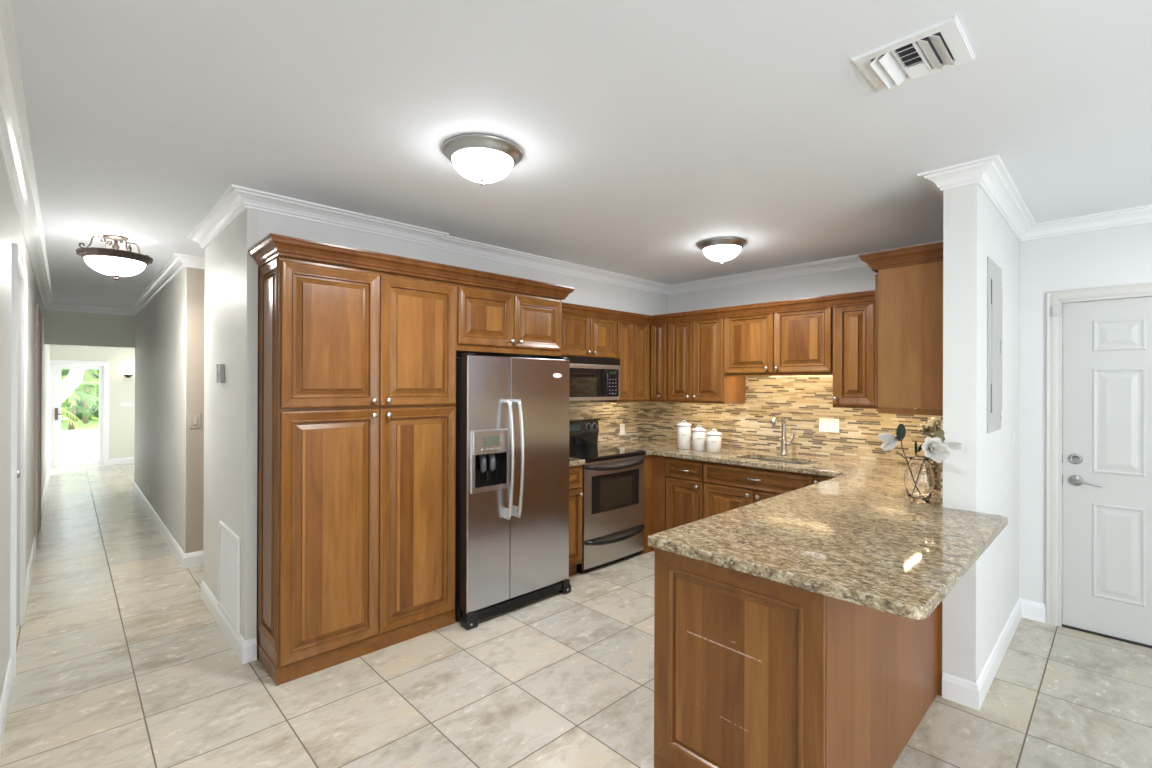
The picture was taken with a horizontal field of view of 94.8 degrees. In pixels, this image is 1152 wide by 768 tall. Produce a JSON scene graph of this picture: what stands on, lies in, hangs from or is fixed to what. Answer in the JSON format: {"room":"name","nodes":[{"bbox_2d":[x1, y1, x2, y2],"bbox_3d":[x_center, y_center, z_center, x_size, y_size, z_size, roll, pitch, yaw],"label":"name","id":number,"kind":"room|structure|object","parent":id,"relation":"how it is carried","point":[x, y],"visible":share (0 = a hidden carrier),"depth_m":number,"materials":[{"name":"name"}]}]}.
{"room":"kitchen","nodes":[
{"label":"kitchen","id":0,"kind":"room"},
{"bbox_2d":[0,156,49,700],"bbox_3d":[-3.448,0.230,3.205,0.120,2.544,16.600,0,0,-44],"label":"wall","id":1,"kind":"structure","parent":0,"point":[11,232],"depth_m":2.69,"materials":[{"name":"paint"}]},
{"bbox_2d":[0,656,13,754],"bbox_3d":[-0.300,1.450,0.026,0.015,0.118,7.450,0,0,-44],"label":"baseboard","id":2,"kind":"structure","parent":1,"relation":"attached to","point":[7,689],"depth_m":2.41,"materials":[{"name":"white paint"}]},
{"bbox_2d":[10,243,26,676],"bbox_3d":[-3.226,0.390,3.003,0.122,2.225,0.890,0,0,-44],"label":"door","id":3,"kind":"structure","parent":1,"relation":"in","point":[18,266],"depth_m":2.73,"materials":[{"name":"grey paint"}]},
{"bbox_2d":[25,536,36,611],"bbox_3d":[-4.219,1.442,4.096,0.015,0.118,2.050,0,0,-44],"label":"baseboard","id":4,"kind":"structure","parent":1,"relation":"attached to","point":[34,546],"depth_m":4.07,"materials":[{"name":"white paint"}]},
{"bbox_2d":[34,305,41,547],"bbox_3d":[-5.282,0.386,5.139,0.122,2.225,0.920,0,0,-44],"label":"door","id":5,"kind":"structure","parent":1,"relation":"in","point":[38,319],"depth_m":4.85,"materials":[{"name":"beige paint"}]},
{"bbox_2d":[41,463,49,520],"bbox_3d":[-7.368,1.436,7.367,0.015,0.118,5.170,0,0,-44],"label":"baseboard","id":6,"kind":"structure","parent":1,"relation":"attached to","point":[48,472],"depth_m":6.95,"materials":[{"name":"white paint"}]},
{"bbox_2d":[44,310,134,347],"bbox_3d":[-6.630,-0.781,7.254,0.906,0.532,0.150,0,0,-44],"label":"wall","id":7,"kind":"structure","parent":0,"point":[64,328],"depth_m":7.18,"materials":[{"name":"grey paint"}]},
{"bbox_2d":[50,345,134,458],"bbox_3d":[-8.412,0.223,10.031,2.440,2.544,0.120,0,0,-44],"label":"wall","id":8,"kind":"structure","parent":0,"point":[121,388],"depth_m":9.85,"materials":[{"name":"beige paint"}]},
{"bbox_2d":[49,360,108,468],"bbox_3d":[-8.916,0.537,9.479,0.850,1.910,0.107,0,0,-44],"label":"door","id":9,"kind":"structure","parent":8,"relation":"in","point":[56,366],"depth_m":9.43,"materials":[{"name":"white paint"}]},
{"bbox_2d":[109,457,133,464],"bbox_3d":[-8.088,1.437,10.251,1.420,0.118,0.015,0,0,-44],"label":"baseboard","id":10,"kind":"structure","parent":8,"relation":"attached to","point":[127,460],"depth_m":9.88,"materials":[{"name":"white paint"}]},
{"bbox_2d":[120,403,132,406],"bbox_3d":[-8.419,0.390,9.934,0.185,0.070,0.010,0,0,-44],"label":"light switch","id":11,"kind":"object","parent":8,"relation":"attached to","point":[121,404],"visible":1,"depth_m":9.93,"materials":[{"name":"white plastic"}]},
{"bbox_2d":[124,369,132,377],"bbox_3d":[-8.359,-0.195,9.896,0.132,0.160,0.145,0,0,-44],"label":"wall sconce","id":12,"kind":"object","parent":8,"relation":"attached to","point":[128,372],"visible":1,"depth_m":9.85,"materials":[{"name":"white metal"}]},
{"bbox_2d":[134,267,186,552],"bbox_3d":[-4.261,0.232,6.374,1.294,2.544,4.406,0,0,-44],"label":"wall","id":13,"kind":"structure","parent":0,"point":[160,326],"depth_m":5.27,"materials":[{"name":"paint"}]},
{"bbox_2d":[0,0,204,315],"bbox_3d":[-1.372,-0.994,3.015,2.600,0.082,13.250,0,0,-44],"label":"trim","id":14,"kind":"structure","parent":13,"relation":"attached to","point":[16,153],"depth_m":2.63,"materials":[{"name":"white paint"}]},
{"bbox_2d":[133,482,202,568],"bbox_3d":[-4.120,1.446,6.499,1.709,0.118,4.427,0,0,-44],"label":"baseboard","id":15,"kind":"structure","parent":13,"relation":"attached to","point":[193,559],"depth_m":4.81,"materials":[{"name":"white paint"}]},
{"bbox_2d":[185,267,204,553],"bbox_3d":[-2.729,0.235,4.787,1.288,2.544,0.006,0,0,-44],"label":"wall","id":16,"kind":"structure","parent":0,"point":[194,327],"depth_m":4.38,"materials":[{"name":"beige paint"}]},
{"bbox_2d":[190,414,200,427],"bbox_3d":[-3.143,0.305,4.377,0.077,0.120,0.010,0,0,-44],"label":"light switch","id":17,"kind":"object","parent":16,"relation":"attached to","point":[195,419],"visible":1,"depth_m":4.37,"materials":[{"name":"beige paint"}]},
{"bbox_2d":[203,208,667,639],"bbox_3d":[-0.700,0.242,4.766,4.194,2.544,1.217,0,0,-44],"label":"wall","id":18,"kind":"structure","parent":0,"point":[231,274],"depth_m":3.22,"materials":[{"name":"paint"}]},
{"bbox_2d":[216,364,224,382],"bbox_3d":[-2.210,-0.065,3.291,0.030,0.120,0.107,0,0,-44],"label":"thermostat","id":19,"kind":"object","parent":18,"relation":"attached to","point":[220,368],"visible":1,"depth_m":3.26,"materials":[{"name":"grey plastic"}]},
{"bbox_2d":[200,581,256,663],"bbox_3d":[-1.610,1.451,3.893,1.709,0.118,1.247,0,0,-44],"label":"baseboard","id":20,"kind":"structure","parent":18,"relation":"attached to","point":[246,650],"depth_m":3.08,"materials":[{"name":"white paint"}]},
{"bbox_2d":[218,521,239,633],"bbox_3d":[-2.058,1.124,3.139,0.014,0.530,0.515,0,0,-44],"label":"air vent","id":21,"kind":"object","parent":18,"relation":"in","point":[228,541],"visible":1,"depth_m":3.11,"materials":[{"name":"white metal"}]},
{"bbox_2d":[456,283,561,357],"bbox_3d":[-0.660,-0.432,3.908,0.906,0.440,0.764,0,0,-44],"label":"upper cabinet","id":22,"kind":"object","parent":18,"relation":"attached to","point":[489,321],"visible":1,"depth_m":3.62,"materials":[{"name":"brown wood"}]},
{"bbox_2d":[562,314,616,358],"bbox_3d":[-0.093,-0.437,4.700,1.006,0.403,0.409,0,0,-44],"label":"upper cabinet","id":23,"kind":"object","parent":18,"relation":"attached to","point":[581,336],"visible":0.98,"depth_m":4.66,"materials":[{"name":"brown wood"}]},
{"bbox_2d":[536,356,619,400],"bbox_3d":[0.015,-0.043,4.774,0.739,0.382,0.439,0,0,-44],"label":"microwave","id":24,"kind":"object","parent":23,"relation":"attached to","point":[590,378],"visible":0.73,"depth_m":4.65,"materials":[{"name":"black plastic"}]},
{"bbox_2d":[589,321,666,402],"bbox_3d":[0.639,-0.230,5.300,0.879,0.811,0.560,0,0,-44],"label":"upper cabinet","id":25,"kind":"object","parent":18,"relation":"attached to","point":[641,348],"visible":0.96,"depth_m":5.15,"materials":[{"name":"brown wood"}]},
{"bbox_2d":[562,290,874,324],"bbox_3d":[0.975,-0.626,3.942,1.490,0.086,2.229,0,0,-44],"label":"crown molding","id":26,"kind":"structure","parent":25,"relation":"attached to","point":[863,297],"depth_m":4.50,"materials":[{"name":"brown wood"}]},
{"bbox_2d":[0,463,1151,767],"bbox_3d":[-1.589,1.562,5.102,5.600,0.100,16.950,0,0,-44],"label":"floor","id":27,"kind":"structure","parent":0,"point":[122,661],"depth_m":2.65,"materials":[{"name":"tile"}]},
{"bbox_2d":[257,255,455,685],"bbox_3d":[-1.356,0.427,3.239,1.017,2.165,0.764,0,0,-44],"label":"pantry cabinet","id":28,"kind":"object","parent":27,"relation":"on","point":[356,429],"visible":0.99,"depth_m":2.89,"materials":[{"name":"brown wood"}]},
{"bbox_2d":[248,233,574,299],"bbox_3d":[-0.893,-0.681,3.421,2.039,0.086,0.441,0,0,-44],"label":"crown molding","id":29,"kind":"structure","parent":28,"relation":"on","point":[271,246],"depth_m":3.00,"materials":[{"name":"brown wood"}]},
{"bbox_2d":[455,353,570,629],"bbox_3d":[-0.612,0.660,3.824,0.883,1.706,0.884,0,0,-44],"label":"refrigerator","id":30,"kind":"object","parent":27,"relation":"on","point":[512,536],"visible":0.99,"depth_m":3.48,"materials":[{"name":"silver metal"}]},
{"bbox_2d":[569,465,582,575],"bbox_3d":[-0.264,1.075,4.319,0.275,0.880,0.724,0,0,-44],"label":"base cabinet","id":31,"kind":"object","parent":27,"relation":"on","point":[575,472],"visible":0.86,"depth_m":4.13,"materials":[{"name":"brown wood"}]},
{"bbox_2d":[569,457,584,466],"bbox_3d":[-0.272,0.614,4.331,0.281,0.040,0.704,0,0,-44],"label":"countertop","id":32,"kind":"structure","parent":31,"relation":"on","point":[572,461],"depth_m":4.12,"materials":[{"name":"beige stone"}]},
{"bbox_2d":[569,418,645,573],"bbox_3d":[0.143,0.924,4.655,0.764,1.186,0.695,0,0,-44],"label":"range","id":33,"kind":"object","parent":27,"relation":"on","point":[613,528],"visible":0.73,"depth_m":4.45,"materials":[{"name":"silver metal"}]},
{"bbox_2d":[569,445,645,462],"bbox_3d":[0.147,0.608,4.652,0.764,0.038,0.583,0,0,-44],"label":"cooktop","id":34,"kind":"object","parent":33,"relation":"in","point":[590,453],"depth_m":4.56,"materials":[{"name":"black glass"}]},
{"bbox_2d":[639,455,666,553],"bbox_3d":[0.731,1.080,5.216,0.854,0.880,0.813,0,0,-44],"label":"base cabinet","id":35,"kind":"object","parent":27,"relation":"on","point":[655,476],"visible":0.29,"depth_m":4.77,"materials":[{"name":"brown wood"}]},
{"bbox_2d":[666,457,703,529],"bbox_3d":[1.177,1.081,4.813,0.769,0.880,0.384,0,0,-44],"label":"base cabinet","id":36,"kind":"object","parent":27,"relation":"on","point":[685,477],"visible":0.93,"depth_m":4.57,"materials":[{"name":"brown wood"}]},
{"bbox_2d":[703,461,814,517],"bbox_3d":[1.627,1.081,4.347,0.769,0.880,0.910,0,0,-44],"label":"base cabinet","id":37,"kind":"object","parent":27,"relation":"on","point":[727,487],"visible":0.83,"depth_m":4.19,"materials":[{"name":"brown wood"}]},
{"bbox_2d":[654,548,941,767],"bbox_3d":[1.575,1.079,2.862,2.904,0.880,0.691,0,0,-44],"label":"base cabinet","id":38,"kind":"object","parent":27,"relation":"on","point":[751,671],"visible":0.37,"depth_m":1.87,"materials":[{"name":"brown wood"}]},
{"bbox_2d":[598,439,1007,619],"bbox_3d":[0.839,0.617,3.606,2.943,0.040,3.288,0,0,-44],"label":"countertop","id":39,"kind":"structure","parent":38,"relation":"on","point":[856,536],"depth_m":2.08,"materials":[{"name":"beige stone"}]},
{"bbox_2d":[677,420,691,448],"bbox_3d":[1.003,0.466,4.917,0.138,0.265,0.138,0,0,-44],"label":"canister","id":40,"kind":"object","parent":39,"relation":"on","point":[683,429],"visible":1,"depth_m":4.87,"materials":[{"name":"beige ceramic"}]},
{"bbox_2d":[692,425,706,450],"bbox_3d":[1.114,0.484,4.795,0.130,0.230,0.130,0,0,-44],"label":"canister","id":41,"kind":"object","parent":39,"relation":"on","point":[699,433],"visible":1,"depth_m":4.75,"materials":[{"name":"beige ceramic"}]},
{"bbox_2d":[706,429,721,452],"bbox_3d":[1.218,0.497,4.679,0.142,0.205,0.142,0,0,-44],"label":"canister","id":42,"kind":"object","parent":39,"relation":"on","point":[713,438],"visible":1,"depth_m":4.62,"materials":[{"name":"beige ceramic"}]},
{"bbox_2d":[750,458,802,463],"bbox_3d":[1.609,0.736,4.258,0.370,0.190,0.620,0,0,-44],"label":"sink","id":43,"kind":"object","parent":39,"relation":"in","point":[750,458],"visible":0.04,"depth_m":4.44,"materials":[{"name":"silver metal"}]},
{"bbox_2d":[770,415,794,455],"bbox_3d":[1.714,0.430,4.394,0.254,0.342,0.130,0,0,-44],"label":"faucet","id":44,"kind":"object","parent":39,"relation":"on","point":[784,444],"visible":1,"depth_m":4.46,"materials":[{"name":"silver metal"}]},
{"bbox_2d":[904,457,934,502],"bbox_3d":[1.743,0.487,2.693,0.132,0.222,0.132,0,0,-44],"label":"glass vase","id":45,"kind":"object","parent":39,"relation":"on","point":[919,481],"visible":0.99,"depth_m":2.65,"materials":[{"name":"clear glass"}]},
{"bbox_2d":[878,424,910,463],"bbox_3d":[1.661,0.397,2.705,0.237,0.389,0.060,0,0,1],"label":"stem","id":46,"kind":"object","parent":45,"relation":"in","point":[890,442],"visible":0.98,"depth_m":2.71,"materials":[{"name":"brown"}]},
{"bbox_2d":[878,433,897,450],"bbox_3d":[1.597,0.295,2.709,0.110,0.092,0.013,0,0,-7],"label":"flower","id":47,"kind":"object","parent":46,"relation":"on","point":[890,442],"depth_m":2.71,"materials":[{"name":"white plant"}]},
{"bbox_2d":[921,430,961,462],"bbox_3d":[1.736,0.405,2.555,0.167,0.377,0.318,0,0,24],"label":"stem","id":48,"kind":"object","parent":45,"relation":"in","point":[934,449],"visible":0.97,"depth_m":2.45,"materials":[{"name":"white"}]},
{"bbox_2d":[921,437,949,462],"bbox_3d":[1.660,0.303,2.454,0.118,0.117,0.055,0,0,16],"label":"flower","id":49,"kind":"object","parent":48,"relation":"on","point":[937,450],"depth_m":2.45,"materials":[{"name":"white plant"}]},
{"bbox_2d":[929,459,940,489],"bbox_3d":[2.082,0.477,3.026,0.146,0.245,0.146,0,0,-44],"label":"patterned vase","id":50,"kind":"object","parent":39,"relation":"on","point":[936,467],"visible":0.12,"depth_m":2.99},
{"bbox_2d":[914,417,940,460],"bbox_3d":[2.011,0.314,2.953,0.230,0.256,0.116,0,0,-29],"label":"bouquet","id":51,"kind":"object","parent":50,"relation":"in","point":[928,428],"visible":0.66,"depth_m":2.95,"materials":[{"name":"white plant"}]},
{"bbox_2d":[813,475,834,483],"bbox_3d":[2.028,1.082,3.930,0.769,0.880,0.245,0,0,-44],"label":"base cabinet","id":52,"kind":"object","parent":27,"relation":"on","point":[818,478],"visible":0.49,"depth_m":3.74,"materials":[{"name":"brown wood"}]},
{"bbox_2d":[11,0,1151,308],"bbox_3d":[-1.580,-1.107,5.106,5.600,0.150,16.950,0,0,-44],"label":"ceiling","id":53,"kind":"structure","parent":0,"point":[646,132],"depth_m":2.05,"materials":[{"name":"paint"}]},
{"bbox_2d":[76,234,152,279],"bbox_3d":[-3.255,-0.887,3.749,0.416,0.306,0.416,0,0,-44],"label":"ceiling lamp","id":54,"kind":"object","parent":53,"relation":"attached to","point":[114,262],"visible":1,"depth_m":3.66,"materials":[{"name":"white glass"}]},
{"bbox_2d":[442,133,522,185],"bbox_3d":[-0.413,-0.955,2.353,0.352,0.154,0.352,0,0,-44],"label":"ceiling lamp","id":55,"kind":"object","parent":53,"relation":"attached to","point":[479,157],"visible":1,"depth_m":2.26,"materials":[{"name":"white glass"}]},
{"bbox_2d":[697,237,746,263],"bbox_3d":[1.063,-0.947,3.861,0.352,0.154,0.352,0,0,-44],"label":"ceiling lamp","id":56,"kind":"object","parent":53,"relation":"attached to","point":[721,249],"visible":1,"depth_m":3.76,"materials":[{"name":"white glass"}]},
{"bbox_2d":[851,15,974,92],"bbox_3d":[1.060,-1.016,1.668,0.271,0.024,0.273,0,0,-44],"label":"ceiling vent","id":57,"kind":"object","parent":53,"relation":"in","point":[943,45],"visible":1,"depth_m":1.65,"materials":[{"name":"white metal"}]},
{"bbox_2d":[668,266,877,313],"bbox_3d":[1.975,0.252,4.781,0.320,2.544,3.172,0,0,-44],"label":"wall","id":58,"kind":"structure","parent":0,"point":[858,279],"depth_m":4.73,"materials":[{"name":"paint"}]},
{"bbox_2d":[667,318,745,403],"bbox_3d":[1.214,-0.228,5.027,0.429,0.811,0.627,0,0,-44],"label":"upper cabinet","id":59,"kind":"object","parent":58,"relation":"attached to","point":[695,349],"visible":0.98,"depth_m":4.87,"materials":[{"name":"brown wood"}]},
{"bbox_2d":[569,375,942,506],"bbox_3d":[1.127,0.183,4.056,1.907,0.830,3.038,0,0,-44],"label":"backsplash","id":60,"kind":"structure","parent":58,"relation":"attached to","point":[801,400],"depth_m":4.72,"materials":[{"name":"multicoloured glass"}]},
{"bbox_2d":[620,424,624,434],"bbox_3d":[0.485,0.472,5.529,0.072,0.110,0.008,0,0,-44],"label":"wall outlet","id":61,"kind":"object","parent":60,"relation":"attached to","point":[622,426],"visible":1,"depth_m":5.52,"materials":[{"name":"white plastic"}]},
{"bbox_2d":[819,418,838,432],"bbox_3d":[2.098,0.344,4.398,0.010,0.116,0.160,0,0,-44],"label":"wall outlet","id":62,"kind":"object","parent":60,"relation":"attached to","point":[831,425],"visible":1,"depth_m":4.40,"materials":[{"name":"white plastic"}]},
{"bbox_2d":[832,421,835,429],"bbox_3d":[2.125,0.344,4.368,0.003,0.068,0.034,0,0,-44],"label":"receptacle","id":63,"kind":"object","parent":62,"relation":"attached to","point":[833,422],"depth_m":4.37,"materials":[{"name":"white plastic"}]},
{"bbox_2d":[724,307,832,375],"bbox_3d":[1.750,-0.350,4.471,0.429,0.565,0.915,0,0,-44],"label":"upper cabinet","id":64,"kind":"object","parent":58,"relation":"attached to","point":[793,343],"visible":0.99,"depth_m":4.31,"materials":[{"name":"brown wood"}]},
{"bbox_2d":[833,303,877,408],"bbox_3d":[2.267,-0.226,3.934,0.429,0.811,0.573,0,0,-44],"label":"upper cabinet","id":65,"kind":"object","parent":58,"relation":"attached to","point":[854,325],"visible":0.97,"depth_m":3.91,"materials":[{"name":"brown wood"}]},
{"bbox_2d":[942,184,1019,682],"bbox_3d":[2.373,0.251,3.055,1.500,2.544,0.132,0,0,-44],"label":"wall","id":66,"kind":"structure","parent":0,"point":[982,476],"depth_m":2.57,"materials":[{"name":"paint"}]},
{"bbox_2d":[859,241,942,415],"bbox_3d":[2.216,-0.275,3.283,1.405,0.878,0.411,0,0,-44],"label":"upper cabinet","id":67,"kind":"object","parent":66,"relation":"attached to","point":[908,299],"depth_m":2.81,"materials":[{"name":"brown wood"}]},
{"bbox_2d":[942,598,1044,710],"bbox_3d":[2.389,1.464,2.979,1.471,0.118,0.146,0,0,-39],"label":"baseboard","id":68,"kind":"structure","parent":66,"relation":"attached to","point":[964,692],"depth_m":2.67,"materials":[{"name":"white paint"}]},
{"bbox_2d":[987,257,1002,432],"bbox_3d":[2.221,-0.196,2.804,0.402,0.891,0.018,0,0,-44],"label":"electrical panel","id":69,"kind":"object","parent":66,"relation":"attached to","point":[994,272],"visible":1,"depth_m":2.76,"materials":[{"name":"grey paint"}]},
{"bbox_2d":[1019,222,1151,603],"bbox_3d":[4.381,0.256,2.059,0.130,2.544,4.088,0,0,-44],"label":"wall","id":70,"kind":"structure","parent":0,"point":[1122,255],"depth_m":3.41,"materials":[{"name":"paint"}]},
{"bbox_2d":[187,154,1151,294],"bbox_3d":[1.194,-0.986,1.923,4.780,0.082,8.117,0,0,-44],"label":"trim","id":71,"kind":"structure","parent":70,"relation":"attached to","point":[990,173],"depth_m":3.27,"materials":[{"name":"white paint"}]},
{"bbox_2d":[1045,282,1151,648],"bbox_3d":[3.394,0.470,3.030,0.144,2.112,1.058,0,0,-44],"label":"door","id":72,"kind":"structure","parent":70,"relation":"in","point":[1098,581],"depth_m":3.22,"materials":[{"name":"white paint"}]},
{"bbox_2d":[1052,305,1059,315],"bbox_3d":[3.026,-0.463,3.341,0.012,0.067,0.036,0,0,-44],"label":"sensor","id":73,"kind":"object","parent":72,"relation":"attached to","point":[1055,308],"visible":1,"depth_m":3.33,"materials":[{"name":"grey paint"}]},
{"label":"outside","id":74,"kind":"structure","parent":0,"visible":0},
{"bbox_2d":[50,419,98,429],"bbox_3d":[-21.482,1.568,23.741,14.000,0.120,16.000,0,0,-44],"label":"lawn","id":75,"kind":"structure","parent":74,"point":[93,424],"depth_m":19.35,"materials":[{"name":"green"}]},
{"bbox_2d":[50,379,98,429],"bbox_3d":[-16.595,0.651,17.596,1.967,1.738,1.914,0,0,-44],"label":"palm","id":76,"kind":"object","parent":75,"relation":"on","point":[86,384],"visible":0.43,"depth_m":17.59,"materials":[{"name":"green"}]},
{"bbox_2d":[50,369,98,420],"bbox_3d":[-20.807,-0.580,22.330,11.000,4.530,1.363,0,0,-44],"label":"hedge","id":77,"kind":"object","parent":75,"relation":"on","point":[79,415],"visible":0.02,"depth_m":22.36,"materials":[{"name":"green plant"}]},
{"bbox_2d":[62,365,98,423],"bbox_3d":[-18.523,-0.162,20.264,2.538,3.354,2.893,0,0,13],"label":"palm","id":78,"kind":"object","parent":75,"relation":"on","point":[86,375],"visible":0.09,"depth_m":20.20,"materials":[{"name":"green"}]},
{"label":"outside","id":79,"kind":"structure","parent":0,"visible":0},
{"bbox_2d":[61,429,98,463],"bbox_3d":[-12.163,1.582,14.064,14.000,0.130,10.870,0,0,-44],"label":"patio","id":80,"kind":"structure","parent":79,"point":[77,446],"depth_m":13.05,"materials":[{"name":"white"}]},
{"bbox_2d":[50,369,83,417],"bbox_3d":[-12.410,-0.565,12.371,0.475,4.316,1.841,0,0,37],"label":"tree","id":81,"kind":"object","parent":80,"relation":"on","point":[74,378],"visible":0.24,"depth_m":12.59,"materials":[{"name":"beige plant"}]},
{"bbox_2d":[61,392,82,430],"bbox_3d":[-15.200,0.548,14.617,2.521,1.945,2.075,0,0,-44],"label":"palm","id":82,"kind":"object","parent":80,"relation":"on","point":[65,410],"visible":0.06,"depth_m":15.10,"materials":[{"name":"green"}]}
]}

